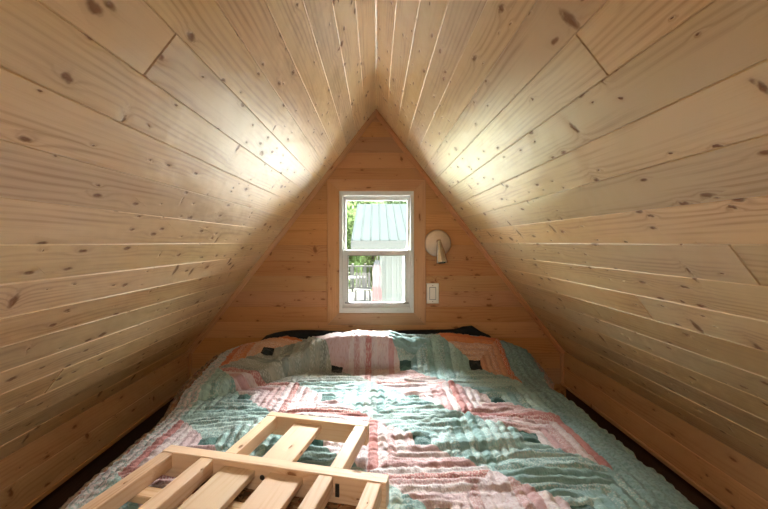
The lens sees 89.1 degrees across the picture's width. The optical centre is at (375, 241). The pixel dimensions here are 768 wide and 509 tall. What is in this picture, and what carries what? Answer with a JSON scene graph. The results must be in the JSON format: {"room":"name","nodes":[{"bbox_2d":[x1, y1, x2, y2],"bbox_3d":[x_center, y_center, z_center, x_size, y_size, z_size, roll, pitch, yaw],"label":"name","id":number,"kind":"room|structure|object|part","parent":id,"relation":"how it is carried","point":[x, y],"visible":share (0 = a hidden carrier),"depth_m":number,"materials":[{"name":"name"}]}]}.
{"room":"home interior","nodes":[
{"label":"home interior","id":0,"kind":"room"},
{"bbox_2d":[0,352,187,508],"bbox_3d":[-1.140,0.750,-0.120,0.020,0.204,4.960,0,0,0],"label":"wall","id":1,"kind":"structure","parent":0,"point":[26,473],"depth_m":1.49,"materials":[{"name":"brown wood"}]},
{"bbox_2d":[21,390,178,508],"bbox_3d":[-1.125,0.856,-0.120,0.010,0.020,4.960,0,0,0],"label":"baseboard","id":2,"kind":"structure","parent":1,"relation":"attached to","point":[74,471],"depth_m":1.53,"materials":[{"name":"brown wood"}]},
{"bbox_2d":[188,353,191,378],"bbox_3d":[-1.121,0.757,2.351,0.018,0.190,0.018,0,0,0],"label":"trim","id":3,"kind":"structure","parent":1,"relation":"attached to","point":[190,354],"depth_m":2.34,"materials":[{"name":"brown wood"}]},
{"bbox_2d":[30,398,173,508],"bbox_3d":[-1.200,0.820,-0.045,0.100,0.400,5.110,0,0,0],"label":"floor","id":4,"kind":"structure","parent":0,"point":[60,495],"depth_m":1.61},
{"bbox_2d":[0,0,374,459],"bbox_3d":[-0.714,-0.032,-0.040,1.440,1.796,5.120,0,0,0],"label":"sloped ceiling","id":5,"kind":"structure","parent":0,"point":[152,152],"depth_m":0.93,"materials":[{"name":"brown wood"}]},
{"bbox_2d":[375,0,376,108],"bbox_3d":[0.000,-0.813,-0.120,0.060,0.034,4.960,0,0,0],"label":"trim","id":6,"kind":"structure","parent":5,"relation":"attached to","point":[375,0],"depth_m":1.66,"materials":[{"name":"brown wood"}]},
{"bbox_2d":[192,117,565,396],"bbox_3d":[0.000,0.085,2.415,2.480,1.970,0.110,0,0,0],"label":"wall","id":7,"kind":"structure","parent":0,"point":[288,291],"depth_m":2.36,"materials":[{"name":"brown wood"}]},
{"bbox_2d":[187,109,375,353],"bbox_3d":[-0.568,-0.060,2.348,1.135,1.480,0.025,0,0,0],"label":"trim","id":8,"kind":"structure","parent":7,"relation":"attached to","point":[371,118],"depth_m":2.34,"materials":[{"name":"brown wood"}]},
{"bbox_2d":[327,179,425,324],"bbox_3d":[0.003,0.061,2.402,0.591,0.876,0.116,0,0,0],"label":"window","id":9,"kind":"structure","parent":7,"relation":"in","point":[340,311],"depth_m":2.35,"materials":[{"name":"brown wood"}]},
{"bbox_3d":[0.003,0.061,2.404,0.448,0.733,0.113,0,0,0],"label":"frame","id":10,"kind":"part","parent":9,"relation":"part of","materials":[{"name":"white plastic"}]},
{"bbox_3d":[0.005,-0.104,2.430,0.414,0.361,0.030,0,0,0],"label":"sash","id":11,"kind":"part","parent":9,"relation":"part of","materials":[{"name":"white plastic"}]},
{"bbox_3d":[0.004,0.224,2.386,0.410,0.345,0.040,0,0,0],"label":"sash","id":12,"kind":"part","parent":9,"relation":"part of","materials":[{"name":"white plastic"}]},
{"bbox_2d":[426,283,438,302],"bbox_3d":[0.342,0.310,2.354,0.075,0.123,0.012,0,0,0],"label":"light switch","id":13,"kind":"object","parent":7,"relation":"attached to","point":[432,289],"visible":1,"depth_m":2.35,"materials":[{"name":"plastic"}]},
{"bbox_2d":[425,230,450,263],"bbox_3d":[0.371,0.028,2.297,0.162,0.203,0.125,0,0,0],"label":"wall sconce","id":14,"kind":"object","parent":7,"relation":"attached to","point":[437,242],"visible":1,"depth_m":2.34,"materials":[{"name":"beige metal"}]},
{"bbox_3d":[0.385,0.058,2.272,0.069,0.143,0.075,0,0,0],"label":"lamp shade","id":15,"kind":"part","parent":14,"relation":"part of","materials":[{"name":"silver metal"}]},
{"bbox_2d":[376,109,564,353],"bbox_3d":[0.568,-0.060,2.348,1.135,1.480,0.025,0,0,0],"label":"trim","id":16,"kind":"structure","parent":7,"relation":"attached to","point":[380,118],"depth_m":2.34,"materials":[{"name":"brown wood"}]},
{"bbox_2d":[377,0,767,469],"bbox_3d":[0.714,-0.032,-0.040,1.440,1.796,5.120,0,0,0],"label":"sloped ceiling","id":17,"kind":"structure","parent":0,"point":[609,157],"depth_m":0.91,"materials":[{"name":"brown wood"}]},
{"bbox_2d":[566,389,721,508],"bbox_3d":[1.200,0.820,-0.045,0.100,0.400,5.110,0,0,0],"label":"floor","id":18,"kind":"structure","parent":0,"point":[692,494],"depth_m":1.64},
{"bbox_2d":[564,352,767,508],"bbox_3d":[1.140,0.750,-0.120,0.020,0.204,4.960,0,0,0],"label":"wall","id":19,"kind":"structure","parent":0,"point":[736,480],"depth_m":1.46,"materials":[{"name":"brown wood"}]},
{"bbox_2d":[560,353,563,383],"bbox_3d":[1.121,0.757,2.351,0.018,0.190,0.018,0,0,0],"label":"trim","id":20,"kind":"structure","parent":19,"relation":"attached to","point":[561,354],"depth_m":2.34,"materials":[{"name":"brown wood"}]},
{"bbox_2d":[561,383,730,508],"bbox_3d":[1.125,0.856,-0.120,0.010,0.020,4.960,0,0,0],"label":"baseboard","id":21,"kind":"structure","parent":19,"relation":"attached to","point":[677,471],"depth_m":1.55,"materials":[{"name":"brown wood"}]},
{"bbox_3d":[0.000,1.030,-0.045,2.500,0.120,5.110,0,0,0],"label":"floor","id":22,"kind":"structure","parent":0,"visible":0},
{"bbox_3d":[0.000,0.835,1.280,1.460,0.270,2.040,0,0,0],"label":"mattress","id":23,"kind":"object","parent":22,"relation":"on","visible":0},
{"bbox_2d":[262,330,348,339],"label":"pillow","id":24,"kind":"object","parent":23,"relation":"on","point":[302,334],"depth_m":2.27,"materials":[{"name":"black fabric"}]},
{"bbox_2d":[59,330,697,508],"bbox_3d":[-0.006,0.708,1.240,1.990,0.464,2.043,0,0,0],"label":"patchwork quilt","id":25,"kind":"object","parent":23,"relation":"on","point":[456,421],"visible":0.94,"depth_m":1.40,"materials":[{"name":"multicoloured fabric"}]},
{"bbox_2d":[79,412,388,508],"bbox_3d":[-0.318,0.596,0.819,0.622,0.066,0.916,0,0,13],"label":"wooden frame","id":26,"kind":"object","parent":25,"relation":"on","point":[276,477],"visible":1,"depth_m":0.95,"materials":[{"name":"wood"}]},
{"bbox_3d":[-0.273,0.596,0.998,0.616,0.066,0.036,0,0,13],"label":"rail","id":27,"kind":"part","parent":26,"relation":"part of","materials":[{"name":"beige wood"}]},
{"bbox_3d":[-0.188,0.593,1.244,0.336,0.060,0.030,0,0,13],"label":"rail","id":28,"kind":"part","parent":26,"relation":"part of","materials":[{"name":"beige wood"}]},
{"bbox_2d":[191,482,356,508],"bbox_3d":[-0.284,0.632,0.965,0.512,0.018,0.185,0,0,13],"label":"floral cloth","id":29,"kind":"object","parent":25,"relation":"on","point":[245,493],"visible":0.03,"depth_m":0.94,"materials":[{"name":"fabric"}]},
{"bbox_2d":[395,326,490,337],"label":"pillow","id":30,"kind":"object","parent":23,"relation":"on","point":[463,330],"depth_m":2.27,"materials":[{"name":"black fabric"}]},
{"label":"outside","id":31,"kind":"structure","parent":0,"visible":0},
{"bbox_3d":[0.000,3.250,49.500,120.000,0.100,81.000,0,0,0],"label":"ground","id":32,"kind":"structure","parent":31,"visible":0},
{"bbox_2d":[346,201,365,286],"bbox_3d":[-2.007,0.178,17.348,3.305,6.067,3.439,0,0,0],"label":"tree","id":33,"kind":"object","parent":32,"relation":"on","point":[350,218],"visible":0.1,"depth_m":16.73,"materials":[{"name":"green plant"}]},
{"bbox_2d":[349,291,378,301],"bbox_3d":[-1.650,2.560,13.100,3.500,1.280,4.200,0,0,0],"label":"deck","id":34,"kind":"object","parent":32,"relation":"on","point":[360,294],"visible":0.02,"depth_m":13.74,"materials":[{"name":"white wood"}]},
{"bbox_2d":[349,276,365,299],"bbox_3d":[-0.725,1.550,13.200,0.850,0.740,0.700,0,0,0],"label":"patio table","id":35,"kind":"object","parent":34,"relation":"on","point":[350,277],"visible":0.3,"depth_m":12.89,"materials":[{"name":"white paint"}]},
{"bbox_2d":[349,264,372,291],"bbox_3d":[-1.645,1.380,15.100,3.520,1.080,0.100,0,0,0],"label":"deck railing","id":36,"kind":"object","parent":34,"relation":"on","point":[351,266],"visible":0.12,"depth_m":15.06,"materials":[{"name":"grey wood"}]},
{"bbox_3d":[-0.910,1.380,15.100,0.090,1.080,0.100,0,0,0],"label":"post","id":37,"kind":"part","parent":36,"relation":"part of","materials":[{"name":"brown wood"}]},
{"bbox_3d":[-1.650,0.940,15.100,3.500,0.060,0.080,0,0,0],"label":"rail","id":38,"kind":"part","parent":36,"relation":"part of","materials":[{"name":"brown wood"}]},
{"bbox_2d":[354,273,370,301],"bbox_3d":[-0.420,1.454,12.254,0.490,0.931,0.559,0,0,0],"label":"patio chair","id":39,"kind":"object","parent":34,"relation":"on","point":[357,281],"visible":0.91,"depth_m":12.44,"materials":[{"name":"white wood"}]},
{"bbox_3d":[-0.420,1.488,12.200,0.480,0.025,0.440,0,0,0],"label":"seat","id":40,"kind":"part","parent":39,"relation":"part of","materials":[{"name":"white wood"}]},
{"bbox_3d":[-0.420,1.246,12.477,0.480,0.515,0.114,0,0,0],"label":"backrest","id":41,"kind":"part","parent":39,"relation":"part of","materials":[{"name":"white wood"}]},
{"bbox_2d":[347,201,381,263],"bbox_3d":[-0.888,-0.747,29.627,5.774,7.915,5.551,0,0,0],"label":"tree","id":42,"kind":"object","parent":32,"relation":"on","point":[353,202],"visible":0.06,"depth_m":28.64,"materials":[{"name":"green plant"}]},
{"bbox_2d":[352,249,378,290],"bbox_3d":[0.004,0.640,20.907,3.987,5.153,3.952,0,0,0],"label":"tree","id":43,"kind":"object","parent":32,"relation":"on","point":[371,261],"visible":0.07,"depth_m":20.24,"materials":[{"name":"green plant"}]},
{"bbox_2d":[351,204,406,301],"bbox_3d":[0.540,0.966,12.780,2.300,4.468,6.640,0,0,0],"label":"shed","id":44,"kind":"object","parent":32,"relation":"on","point":[376,226],"visible":0.45,"depth_m":9.90,"materials":[{"name":"metal"}]},
{"bbox_2d":[372,256,381,300],"bbox_3d":[0.063,0.872,9.733,0.335,1.191,0.174,0,0,-36],"label":"hanging cloth","id":45,"kind":"object","parent":44,"relation":"hanging from","point":[376,271],"visible":0.97,"depth_m":9.66,"materials":[{"name":"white fabric"}]},
{"bbox_3d":[0.540,-0.645,12.796,2.300,1.245,6.608,0,0,0],"label":"roof panel","id":46,"kind":"part","parent":44,"relation":"part of","materials":[{"name":"metal"}]},
{"bbox_2d":[371,201,406,203],"bbox_3d":[1.700,-0.492,25.426,5.054,7.411,4.835,0,0,-43],"label":"tree","id":47,"kind":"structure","parent":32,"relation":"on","point":[377,202],"depth_m":24.47,"materials":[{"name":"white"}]}
]}

